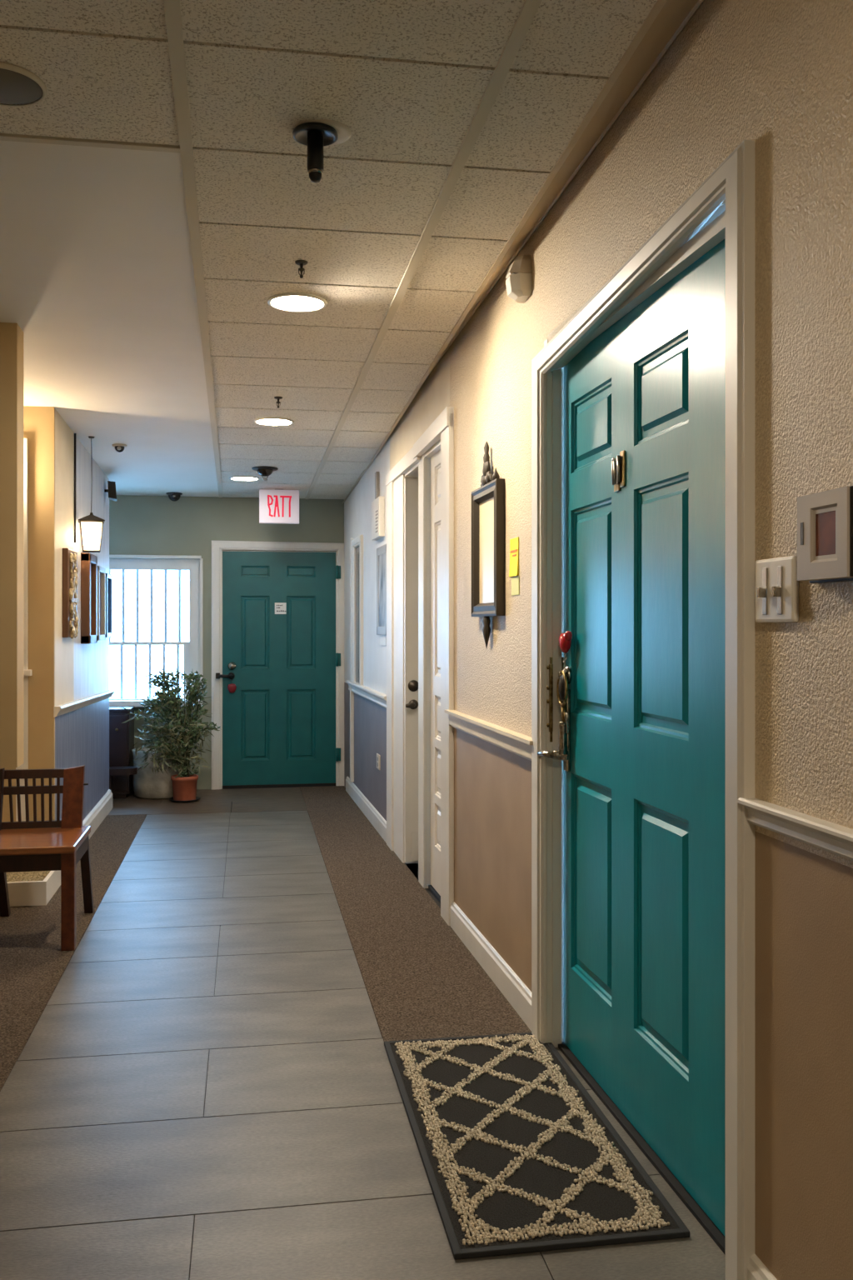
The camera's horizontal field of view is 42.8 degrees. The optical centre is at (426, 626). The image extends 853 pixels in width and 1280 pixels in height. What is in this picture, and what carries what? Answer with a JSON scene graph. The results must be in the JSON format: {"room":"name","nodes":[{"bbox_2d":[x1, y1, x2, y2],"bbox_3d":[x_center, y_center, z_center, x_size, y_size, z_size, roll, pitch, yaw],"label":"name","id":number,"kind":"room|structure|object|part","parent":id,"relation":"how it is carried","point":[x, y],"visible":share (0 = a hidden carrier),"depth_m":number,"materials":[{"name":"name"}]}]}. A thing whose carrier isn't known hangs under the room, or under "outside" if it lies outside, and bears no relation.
{"room":"apartment building hallway","nodes":[
{"label":"apartment building hallway","id":0,"kind":"room"},
{"bbox_2d":[0,322,23,767],"bbox_3d":[-2.244,0.055,3.957,1.464,2.371,0.120,0,0,-9],"label":"door frame","id":1,"kind":"object","parent":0,"point":[11,334],"visible":1,"depth_m":4.01,"materials":[{"name":"beige paint"}]},
{"bbox_2d":[0,405,109,821],"bbox_3d":[-2.681,0.075,6.304,1.367,2.329,2.175,0,0,-9],"label":"wall","id":2,"kind":"structure","parent":0,"point":[65,670],"depth_m":5.53,"materials":[{"name":"paint"}]},
{"bbox_2d":[15,438,32,821],"bbox_3d":[-1.971,0.161,5.297,0.090,2.159,0.045,0,0,-9],"label":"trim","id":3,"kind":"structure","parent":2,"relation":"attached to","point":[27,672],"depth_m":5.30,"materials":[{"name":"white paint"}]},
{"bbox_2d":[62,547,79,639],"bbox_3d":[-1.869,-0.170,5.732,0.049,0.469,0.310,0,0,-9],"label":"carving","id":4,"kind":"object","parent":2,"relation":"attached to","point":[70,583],"visible":1,"depth_m":5.62,"materials":[{"name":"brown wood"}]},
{"bbox_2d":[74,433,76,542],"bbox_3d":[-1.924,-0.759,5.956,0.011,0.598,0.011,0,0,13],"label":"cable","id":5,"kind":"object","parent":2,"relation":"attached to","point":[75,434],"visible":1,"depth_m":5.95,"materials":[{"name":"black plastic"}]},
{"bbox_2d":[53,690,114,717],"bbox_3d":[-1.991,0.441,6.429,0.036,0.098,2.215,0,0,-9],"label":"trim","id":6,"kind":"structure","parent":2,"relation":"attached to","point":[58,710],"depth_m":6.04,"materials":[{"name":"paint"}]},
{"bbox_2d":[80,552,97,644],"bbox_3d":[-1.973,-0.162,6.363,0.050,0.520,0.320,0,0,-9],"label":"picture frame","id":7,"kind":"object","parent":2,"relation":"attached to","point":[88,561],"visible":1,"depth_m":6.21,"materials":[{"name":"brown wood"}]},
{"bbox_2d":[82,789,112,839],"bbox_3d":[-1.993,1.177,6.424,0.030,0.126,2.187,0,0,-9],"label":"baseboard","id":8,"kind":"structure","parent":2,"relation":"attached to","point":[95,817],"depth_m":6.81,"materials":[{"name":"paint"}]},
{"bbox_2d":[97,565,105,640],"bbox_3d":[-2.054,-0.145,6.826,0.040,0.460,0.320,0,0,-9],"label":"picture frame","id":9,"kind":"object","parent":2,"relation":"attached to","point":[101,571],"visible":0.71,"depth_m":6.95,"materials":[{"name":"silver metal"}]},
{"bbox_2d":[100,573,100,634],"bbox_3d":[-2.066,-0.145,6.824,0.016,0.404,0.264,0,0,-9],"label":"print","id":10,"kind":"object","parent":9,"relation":"attached to","point":[100,573],"depth_m":6.92},
{"bbox_2d":[105,573,112,637],"bbox_3d":[-2.124,-0.140,7.230,0.035,0.420,0.280,0,0,-9],"label":"picture frame","id":11,"kind":"object","parent":2,"relation":"attached to","point":[108,577],"visible":0.73,"depth_m":7.34,"materials":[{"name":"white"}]},
{"bbox_2d":[107,579,108,632],"bbox_3d":[-2.134,-0.140,7.229,0.014,0.372,0.232,0,0,-9],"label":"print","id":12,"kind":"object","parent":11,"relation":"attached to","point":[107,579],"depth_m":7.31},
{"bbox_2d":[104,480,116,500],"bbox_3d":[-2.104,-0.905,7.266,0.085,0.120,0.125,0,0,-9],"label":"wall speaker","id":13,"kind":"object","parent":2,"relation":"attached to","point":[111,489],"visible":1,"depth_m":7.21,"materials":[{"name":"black plastic"}]},
{"bbox_2d":[109,495,344,790],"bbox_3d":[-2.158,0.095,8.329,3.060,2.290,0.220,0,0,-9],"label":"wall","id":14,"kind":"structure","parent":0,"point":[139,525],"depth_m":8.29,"materials":[{"name":"green paint"}]},
{"bbox_2d":[109,555,202,707],"bbox_3d":[-2.352,0.030,8.186,1.311,1.139,0.200,0,0,-9],"label":"window","id":15,"kind":"structure","parent":14,"relation":"in","point":[192,649],"depth_m":8.28,"materials":[{"name":"glass"}]},
{"bbox_3d":[-2.337,0.577,8.153,1.289,0.046,0.130,0,0,-9],"label":"sill","id":16,"kind":"part","parent":15,"relation":"part of","materials":[{"name":"paint"}]},
{"bbox_2d":[211,540,344,789],"bbox_3d":[-1.143,0.292,8.417,1.020,1.896,0.178,0,0,-9],"label":"door","id":17,"kind":"structure","parent":14,"relation":"in","point":[282,725],"depth_m":8.39,"materials":[{"name":"paint"}]},
{"bbox_3d":[-1.532,0.377,8.291,0.150,0.054,0.051,0,0,-23],"label":"handle","id":18,"kind":"part","parent":17,"relation":"part of","materials":[{"name":"black plastic"}]},
{"bbox_2d":[227,678,236,693],"bbox_3d":[-1.486,0.452,8.309,0.066,0.113,0.026,0,0,-9],"label":"tag","id":19,"kind":"object","parent":17,"relation":"hanging from","point":[232,687],"visible":1,"depth_m":8.30,"materials":[{"name":"red plastic"}]},
{"bbox_2d":[275,602,286,614],"bbox_3d":[-1.126,-0.141,8.390,0.088,0.088,0.004,0,0,-9],"label":"paper notice","id":20,"kind":"object","parent":17,"relation":"attached to","point":[280,607],"visible":1,"depth_m":8.39,"materials":[{"name":"white paper"}]},
{"bbox_2d":[0,0,657,499],"bbox_3d":[-1.139,-1.219,3.207,3.400,0.459,10.500,0,0,-9],"label":"ceiling","id":21,"kind":"structure","parent":0,"point":[97,273],"depth_m":2.97,"materials":[{"name":"tile"}]},
{"bbox_2d":[0,61,46,106],"bbox_3d":[-0.918,-1.171,2.352,0.184,0.011,0.184,0,0,-9],"label":"ceiling speaker","id":22,"kind":"object","parent":21,"relation":"attached to","point":[18,85],"visible":1,"depth_m":2.35},
{"bbox_2d":[78,435,104,552],"bbox_3d":[-1.865,-0.736,6.057,0.141,0.642,0.141,0,0,-18],"label":"hanging lantern","id":23,"kind":"object","parent":21,"relation":"hanging from","point":[91,538],"visible":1,"depth_m":6.04,"materials":[{"name":"brown metal"}]},
{"bbox_3d":[-1.865,-0.844,6.057,0.036,0.427,0.035,0,0,-9],"label":"cord","id":24,"kind":"part","parent":23,"relation":"part of","materials":[{"name":"brown metal"}]},
{"bbox_3d":[-1.865,-0.497,6.057,0.052,0.105,0.051,0,0,-9],"label":"bulb","id":25,"kind":"part","parent":23,"relation":"part of","materials":[{"name":"white glass"}]},
{"bbox_2d":[112,443,127,452],"bbox_3d":[-1.776,-1.033,6.295,0.084,0.050,0.084,0,0,-9],"label":"dome camera","id":26,"kind":"object","parent":21,"relation":"attached to","point":[119,447],"visible":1,"depth_m":6.27,"materials":[{"name":"beige plastic"}]},
{"bbox_2d":[165,492,182,501],"bbox_3d":[-1.883,-0.969,8.122,0.120,0.068,0.119,0,0,-9],"label":"dome camera","id":27,"kind":"object","parent":21,"relation":"attached to","point":[174,497],"visible":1,"depth_m":8.09,"materials":[{"name":"black plastic"}]},
{"bbox_2d":[229,475,259,480],"bbox_3d":[-1.249,-1.021,7.466,0.210,0.018,0.210,0,0,-9],"label":"recessed light","id":28,"kind":"object","parent":21,"relation":"in","point":[235,477],"visible":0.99,"depth_m":7.44,"materials":[{"name":"white plastic"}]},
{"bbox_2d":[231,477,256,479],"bbox_3d":[-1.249,-1.018,7.466,0.176,0.008,0.176,0,0,-9],"label":"diffuser","id":29,"kind":"object","parent":28,"relation":"attached to","point":[232,478],"depth_m":7.46,"materials":[{"name":"white plastic"}]},
{"bbox_2d":[251,465,278,480],"bbox_3d":[-1.052,-0.993,7.083,0.170,0.090,0.169,0,0,-9],"label":"dome fixture","id":30,"kind":"object","parent":21,"relation":"attached to","point":[264,471],"visible":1,"depth_m":7.04,"materials":[{"name":"black plastic"}]},
{"bbox_2d":[0,0,542,499],"bbox_3d":[-1.409,-1.142,3.284,2.892,0.316,9.940,0,0,-9],"label":"ceiling grid","id":31,"kind":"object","parent":21,"relation":"attached to","point":[172,7],"depth_m":2.66,"materials":[{"name":"beige metal"}]},
{"bbox_2d":[254,417,294,425],"bbox_3d":[-0.798,-1.077,5.696,0.210,0.018,0.210,0,0,-9],"label":"recessed light","id":32,"kind":"object","parent":21,"relation":"in","point":[262,421],"visible":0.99,"depth_m":5.68,"materials":[{"name":"white plastic"}]},
{"bbox_2d":[257,419,290,424],"bbox_3d":[-0.798,-1.073,5.696,0.176,0.008,0.176,0,0,-9],"label":"diffuser","id":33,"kind":"object","parent":32,"relation":"attached to","point":[262,422],"depth_m":5.69,"materials":[{"name":"white plastic"}]},
{"bbox_2d":[274,396,282,408],"bbox_3d":[-0.705,-1.066,5.174,0.042,0.053,0.042,0,0,-9],"label":"sprinkler head","id":34,"kind":"object","parent":21,"relation":"attached to","point":[275,397],"visible":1,"depth_m":5.17},
{"bbox_2d":[259,489,299,524],"bbox_3d":[-1.077,-0.881,7.955,0.289,0.254,0.052,0,0,-9],"label":"exit sign","id":35,"kind":"object","parent":21,"relation":"hanging from","point":[277,506],"visible":1,"depth_m":7.93,"materials":[{"name":"white plastic"}]},
{"bbox_2d":[267,292,327,312],"bbox_3d":[-0.452,-1.136,3.802,0.210,0.018,0.210,0,0,-9],"label":"recessed light","id":36,"kind":"object","parent":21,"relation":"in","point":[296,301],"visible":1,"depth_m":3.79,"materials":[{"name":"white plastic"}]},
{"bbox_2d":[271,295,322,309],"bbox_3d":[-0.452,-1.133,3.802,0.176,0.008,0.176,0,0,-9],"label":"diffuser","id":37,"kind":"object","parent":36,"relation":"attached to","point":[296,302],"depth_m":3.79,"materials":[{"name":"white plastic"}]},
{"bbox_2d":[295,260,308,278],"bbox_3d":[-0.393,-1.121,3.417,0.042,0.053,0.042,0,0,-9],"label":"sprinkler head","id":38,"kind":"object","parent":21,"relation":"attached to","point":[301,262],"visible":1,"depth_m":3.41},
{"bbox_2d":[292,119,351,182],"bbox_3d":[-0.247,-1.110,2.579,0.142,0.127,0.132,0,0,-9],"label":"sprinkler head","id":39,"kind":"object","parent":21,"relation":"hanging from","point":[316,134],"visible":1,"depth_m":2.55,"materials":[{"name":"black plastic"}]},
{"bbox_3d":[-0.262,-1.057,2.567,0.031,0.020,0.031,0,0,-9],"label":"bulb","id":40,"kind":"part","parent":39,"relation":"part of","materials":[{"name":"black plastic"}]},
{"bbox_3d":[-0.242,-1.170,2.580,0.132,0.008,0.132,0,0,-9],"label":"ceiling plate","id":41,"kind":"part","parent":39,"relation":"part of","materials":[{"name":"beige plastic"}]},
{"bbox_2d":[0,787,725,1279],"bbox_3d":[-1.149,1.270,3.271,3.400,0.060,10.370,0,0,-9],"label":"floor","id":42,"kind":"structure","parent":0,"point":[207,1088],"depth_m":2.84,"materials":[{"name":"grey tile"}]},
{"bbox_2d":[0,814,146,1091],"bbox_3d":[-2.304,1.241,4.900,1.652,0.010,4.340,0,0,-9],"label":"carpet runner","id":43,"kind":"object","parent":42,"relation":"on","point":[32,962],"visible":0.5,"depth_m":4.23,"materials":[{"name":"brown carpet"}]},
{"bbox_2d":[7,870,60,906],"bbox_3d":[-1.955,1.183,4.998,0.473,0.105,0.420,0,0,-9],"label":"tray","id":44,"kind":"object","parent":43,"relation":"on","point":[32,892],"visible":0.6,"depth_m":4.82,"materials":[{"name":"white paint"}]},
{"bbox_2d":[5,870,50,881],"bbox_3d":[-1.955,1.158,4.998,0.437,0.012,0.384,0,0,-9],"label":"gravel","id":45,"kind":"object","parent":44,"relation":"in","point":[39,875],"visible":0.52,"depth_m":5.05,"materials":[{"name":"beige gravel"}]},
{"bbox_2d":[0,765,94,950],"bbox_3d":[-1.590,0.910,4.405,0.410,0.652,0.600,0,0,-9],"label":"bench","id":46,"kind":"object","parent":43,"relation":"on","point":[49,845],"visible":1,"depth_m":4.48,"materials":[{"name":"brown wood"}]},
{"bbox_3d":[-1.787,1.049,4.570,0.035,0.374,0.210,0,0,-9],"label":"leg","id":47,"kind":"part","parent":46,"relation":"part of","materials":[{"name":"brown wood"}]},
{"bbox_3d":[-1.634,0.821,4.516,0.271,0.026,0.025,0,0,-11],"label":"rail","id":48,"kind":"part","parent":46,"relation":"part of","materials":[{"name":"brown wood"}]},
{"bbox_3d":[-1.637,0.680,4.534,0.271,0.032,0.026,0,0,-11],"label":"rail","id":49,"kind":"part","parent":46,"relation":"part of","materials":[{"name":"brown wood"}]},
{"bbox_3d":[-1.638,0.614,4.542,0.271,0.036,0.027,0,0,-11],"label":"rail","id":50,"kind":"part","parent":46,"relation":"part of","materials":[{"name":"brown wood"}]},
{"bbox_3d":[-1.577,0.896,4.326,0.390,0.069,0.400,0,0,-9],"label":"seat frame","id":51,"kind":"part","parent":46,"relation":"part of","materials":[{"name":"brown wood"}]},
{"bbox_3d":[-1.577,0.850,4.326,0.410,0.028,0.440,0,0,-9],"label":"seat","id":52,"kind":"part","parent":46,"relation":"part of","materials":[{"name":"brown wood"}]},
{"bbox_3d":[-1.372,1.049,4.172,0.050,0.374,0.050,0,0,-9],"label":"leg","id":53,"kind":"part","parent":46,"relation":"part of","materials":[{"name":"brown wood"}]},
{"bbox_3d":[-1.447,1.049,4.626,0.035,0.374,0.210,0,0,-9],"label":"leg","id":54,"kind":"part","parent":46,"relation":"part of","materials":[{"name":"brown wood"}]},
{"bbox_2d":[109,705,135,798],"bbox_3d":[-2.410,0.916,7.966,0.505,0.648,0.376,0,0,-9],"label":"base cabinet","id":55,"kind":"object","parent":42,"relation":"on","point":[121,735],"visible":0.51,"depth_m":7.83,"materials":[{"name":"brown wood"}]},
{"bbox_3d":[-2.266,0.910,7.821,0.222,0.540,0.008,0,0,-9],"label":"door","id":56,"kind":"part","parent":55,"relation":"part of","materials":[{"name":"brown wood"}]},
{"bbox_2d":[109,766,137,792],"bbox_3d":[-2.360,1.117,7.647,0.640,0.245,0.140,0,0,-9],"label":"bench","id":57,"kind":"object","parent":42,"relation":"on","point":[113,771],"visible":0.23,"depth_m":7.62,"materials":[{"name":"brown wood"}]},
{"bbox_3d":[-2.241,1.140,7.667,0.040,0.200,0.100,0,0,-9],"label":"leg","id":58,"kind":"part","parent":57,"relation":"part of","materials":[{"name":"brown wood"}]},
{"bbox_2d":[131,746,189,799],"bbox_3d":[-1.945,1.067,7.990,0.430,0.345,0.430,0,0,-9],"label":"stone planter","id":59,"kind":"object","parent":42,"relation":"on","point":[147,784],"visible":0.38,"depth_m":7.80,"materials":[{"name":"stone"}]},
{"bbox_2d":[121,668,220,802],"bbox_3d":[-1.814,0.764,7.765,0.701,0.951,0.440,0,0,-9],"label":"potted plant","id":60,"kind":"object","parent":42,"relation":"on","point":[184,784],"visible":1,"depth_m":7.71,"materials":[{"name":"plant"}]},
{"bbox_3d":[-1.723,1.150,7.753,0.190,0.180,0.190,0,0,-9],"label":"pot","id":61,"kind":"part","parent":60,"relation":"part of","materials":[{"name":"ceramic"}]},
{"bbox_2d":[300,785,531,1041],"bbox_3d":[-0.319,1.241,5.846,0.470,0.010,5.240,0,0,-9],"label":"carpet runner","id":62,"kind":"object","parent":42,"relation":"on","point":[421,980],"visible":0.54,"depth_m":4.24,"materials":[{"name":"brown carpet"}]},
{"bbox_2d":[384,1032,689,1259],"bbox_3d":[0.205,1.230,2.715,0.488,0.019,1.108,0,0,-9],"label":"door mat","id":63,"kind":"object","parent":42,"relation":"on","point":[517,1156],"visible":1,"depth_m":2.54,"materials":[{"name":"black"}]},
{"bbox_2d":[344,0,852,1279],"bbox_3d":[0.357,-0.085,3.541,0.120,2.649,10.070,0,0,-11],"label":"wall","id":64,"kind":"structure","parent":0,"point":[777,75],"depth_m":1.94,"materials":[{"name":"paint"}]},
{"bbox_2d":[350,535,363,781],"bbox_3d":[-0.490,0.240,7.615,0.028,1.760,0.570,0,0,-11],"label":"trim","id":65,"kind":"structure","parent":64,"relation":"in","point":[356,544],"depth_m":7.74,"materials":[{"name":"paint"}]},
{"bbox_3d":[-0.468,-0.083,7.563,0.005,0.955,0.360,0,0,-11],"label":"pane","id":66,"kind":"part","parent":65,"relation":"part of","materials":[{"name":"white"}]},
{"bbox_2d":[345,776,386,842],"bbox_3d":[-0.408,1.185,7.197,0.016,0.110,2.060,0,0,-11],"label":"baseboard","id":67,"kind":"structure","parent":64,"relation":"attached to","point":[377,821],"depth_m":7.00,"materials":[{"name":"paint"}]},
{"bbox_2d":[345,680,386,708],"bbox_3d":[-0.401,0.432,7.107,0.035,0.075,1.880,0,0,-11],"label":"trim","id":68,"kind":"structure","parent":64,"relation":"attached to","point":[380,698],"depth_m":6.89,"materials":[{"name":"paint"}]},
{"bbox_2d":[371,471,384,540],"bbox_3d":[-0.294,-0.735,6.537,0.038,0.410,0.320,0,0,-11],"label":"alarm box","id":69,"kind":"object","parent":64,"relation":"attached to","point":[378,504],"visible":1,"depth_m":6.45,"materials":[{"name":"white plastic"}]},
{"bbox_2d":[375,510,378,532],"bbox_3d":[-0.295,-0.624,6.456,0.004,0.128,0.080,0,0,-11],"label":"grille","id":70,"kind":"object","parent":69,"relation":"attached to","point":[377,510],"depth_m":6.43,"materials":[{"name":"white plastic"}]},
{"bbox_2d":[376,753,380,769],"bbox_3d":[-0.293,0.820,6.609,0.010,0.090,0.120,0,0,-11],"label":"wall outlet","id":71,"kind":"object","parent":64,"relation":"attached to","point":[378,757],"visible":1,"depth_m":6.57,"materials":[{"name":"beige plastic"}]},
{"bbox_2d":[376,544,386,634],"bbox_3d":[-0.258,-0.212,6.407,0.016,0.525,0.410,0,0,-11],"label":"picture frame","id":72,"kind":"object","parent":64,"relation":"attached to","point":[382,551],"visible":0.8,"depth_m":6.41,"materials":[{"name":"silver metal"}]},
{"bbox_2d":[378,553,384,626],"bbox_3d":[-0.256,-0.212,6.407,0.012,0.445,0.310,0,0,-11],"label":"print","id":73,"kind":"object","parent":72,"relation":"attached to","point":[381,556],"depth_m":6.41},
{"bbox_2d":[380,636,386,645],"bbox_3d":[-0.253,0.085,6.408,0.006,0.050,0.246,0,0,-11],"label":"card","id":74,"kind":"object","parent":64,"relation":"attached to","point":[382,639],"visible":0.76,"depth_m":6.38,"materials":[{"name":"white paper"}]},
{"bbox_2d":[404,478,418,862],"bbox_3d":[0.195,0.229,5.704,0.629,1.998,0.080,0,0,-11],"label":"door","id":75,"kind":"structure","parent":64,"relation":"in","point":[411,486],"depth_m":5.66,"materials":[{"name":"white paint"}]},
{"bbox_3d":[-0.074,0.405,5.638,0.075,0.051,0.050,0,0,-11],"label":"handle","id":76,"kind":"part","parent":75,"relation":"part of","materials":[{"name":"brown metal"}]},
{"bbox_2d":[385,405,454,925],"bbox_3d":[-0.003,0.165,5.351,0.150,2.150,1.720,0,0,-11],"label":"trim","id":77,"kind":"structure","parent":64,"relation":"attached to","point":[412,465],"depth_m":5.16,"materials":[{"name":"white paint"}]},
{"bbox_2d":[428,450,440,902],"bbox_3d":[0.104,0.218,4.923,0.100,2.040,0.500,0,0,-11],"label":"door","id":78,"kind":"structure","parent":64,"relation":"in","point":[435,887],"depth_m":5.05,"materials":[{"name":"white paint"}]},
{"bbox_2d":[471,441,504,647],"bbox_3d":[0.214,-0.290,3.875,0.036,0.743,0.376,0,0,-11],"label":"wall sconce","id":79,"kind":"object","parent":64,"relation":"attached to","point":[488,500],"visible":1,"depth_m":3.86,"materials":[{"name":"brown metal"}]},
{"bbox_2d":[471,478,504,616],"bbox_3d":[0.216,-0.270,3.876,0.032,0.465,0.376,0,0,-11],"label":"mirror","id":80,"kind":"object","parent":79,"relation":"attached to","point":[488,500],"depth_m":3.87,"materials":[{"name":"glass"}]},
{"bbox_2d":[445,710,533,760],"bbox_3d":[0.210,0.378,3.895,0.036,0.068,1.260,0,0,-11],"label":"trim","id":81,"kind":"structure","parent":64,"relation":"attached to","point":[520,744],"depth_m":3.76,"materials":[{"name":"beige paint"}]},
{"bbox_2d":[509,536,519,576],"bbox_3d":[0.286,-0.228,3.568,0.008,0.125,0.100,0,0,-11],"label":"sticky note","id":82,"kind":"object","parent":64,"relation":"attached to","point":[514,542],"visible":1,"depth_m":3.56,"materials":[{"name":"yellow paper"}]},
{"bbox_2d":[511,576,519,595],"bbox_3d":[0.291,-0.133,3.559,0.003,0.060,0.090,0,0,-11],"label":"note","id":83,"kind":"object","parent":64,"relation":"attached to","point":[516,580],"visible":1,"depth_m":3.55,"materials":[{"name":"yellow paper"}]},
{"bbox_2d":[505,255,531,303],"bbox_3d":[0.286,-1.094,3.421,0.064,0.128,0.100,0,0,-11],"label":"detector","id":84,"kind":"object","parent":64,"relation":"attached to","point":[518,282],"visible":1,"depth_m":3.38,"materials":[{"name":"white plastic"}]},
{"bbox_2d":[342,0,704,503],"bbox_3d":[0.286,-1.175,3.544,0.220,0.441,10.001,0,0,-10],"label":"trim","id":85,"kind":"structure","parent":64,"relation":"attached to","point":[667,19],"depth_m":2.61,"materials":[{"name":"beige wood"}]},
{"bbox_2d":[450,901,777,1279],"bbox_3d":[0.659,1.188,1.588,0.016,0.105,5.920,0,0,-11],"label":"baseboard","id":86,"kind":"structure","parent":64,"relation":"attached to","point":[519,996],"depth_m":3.71,"materials":[{"name":"paint"}]},
{"bbox_2d":[531,140,754,1279],"bbox_3d":[0.513,0.180,2.648,0.147,2.120,1.363,0,0,-11],"label":"door","id":87,"kind":"structure","parent":64,"relation":"in","point":[658,365],"depth_m":2.52,"materials":[{"name":"paint"}]},
{"bbox_3d":[0.345,0.384,3.214,0.029,0.044,0.131,0,0,-14],"label":"lever","id":88,"kind":"part","parent":87,"relation":"part of","materials":[{"name":"silver metal"}]},
{"bbox_3d":[0.379,0.215,3.209,0.052,0.250,0.013,0,0,-11],"label":"strike plate","id":89,"kind":"part","parent":87,"relation":"part of","materials":[{"name":"gold metal"}]},
{"bbox_3d":[0.391,0.300,3.161,0.048,0.240,0.044,0,0,-11],"label":"handle","id":90,"kind":"part","parent":87,"relation":"part of","materials":[{"name":"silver metal"}]},
{"bbox_2d":[556,630,572,754],"bbox_3d":[0.399,0.191,3.146,0.034,0.357,0.091,0,0,-11],"label":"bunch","id":91,"kind":"object","parent":87,"relation":"hanging from","point":[565,639],"visible":1,"depth_m":3.13,"materials":[{"name":"gold metal"}]},
{"bbox_2d":[559,675,564,701],"bbox_3d":[0.395,0.177,3.147,0.024,0.082,0.044,0,0,-11],"label":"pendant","id":92,"kind":"object","parent":91,"relation":"attached to","point":[562,680],"depth_m":3.13,"materials":[{"name":"metal"}]},
{"bbox_3d":[0.400,0.102,3.142,0.010,0.053,0.012,0,0,-11],"label":"chain","id":93,"kind":"part","parent":91,"relation":"part of","materials":[{"name":"silver metal"}]},
{"bbox_2d":[611,450,625,492],"bbox_3d":[0.484,-0.393,2.754,0.016,0.097,0.068,0,0,-11],"label":"door knocker","id":94,"kind":"object","parent":87,"relation":"attached to","point":[618,464],"visible":1,"depth_m":2.74,"materials":[{"name":"gold metal"}]},
{"bbox_2d":[755,555,799,622],"bbox_3d":[0.598,-0.063,1.882,0.026,0.112,0.136,0,0,-11],"label":"light switch","id":95,"kind":"object","parent":64,"relation":"attached to","point":[777,584],"visible":0.99,"depth_m":1.86,"materials":[{"name":"white plastic"}]},
{"bbox_2d":[737,797,852,860],"bbox_3d":[0.892,0.333,0.327,0.030,0.045,3.355,0,0,-11],"label":"trim","id":96,"kind":"structure","parent":64,"relation":"attached to","point":[825,835],"depth_m":1.78,"materials":[{"name":"paint"}]},
{"bbox_2d":[797,485,852,583],"bbox_3d":[0.629,-0.141,1.683,0.041,0.142,0.168,0,0,-11],"label":"thermostat","id":97,"kind":"object","parent":64,"relation":"attached to","point":[825,519],"visible":1,"depth_m":1.67,"materials":[{"name":"white plastic"}]},
{"bbox_3d":[0.643,-0.141,1.686,0.012,0.142,0.168,0,0,-11],"label":"wall plate","id":98,"kind":"part","parent":97,"relation":"part of","materials":[{"name":"black plastic"}]},
{"bbox_3d":[0.639,-0.141,1.611,0.024,0.134,0.005,0,0,-11],"label":"panel","id":99,"kind":"part","parent":97,"relation":"part of","materials":[{"name":"black plastic"}]}
]}

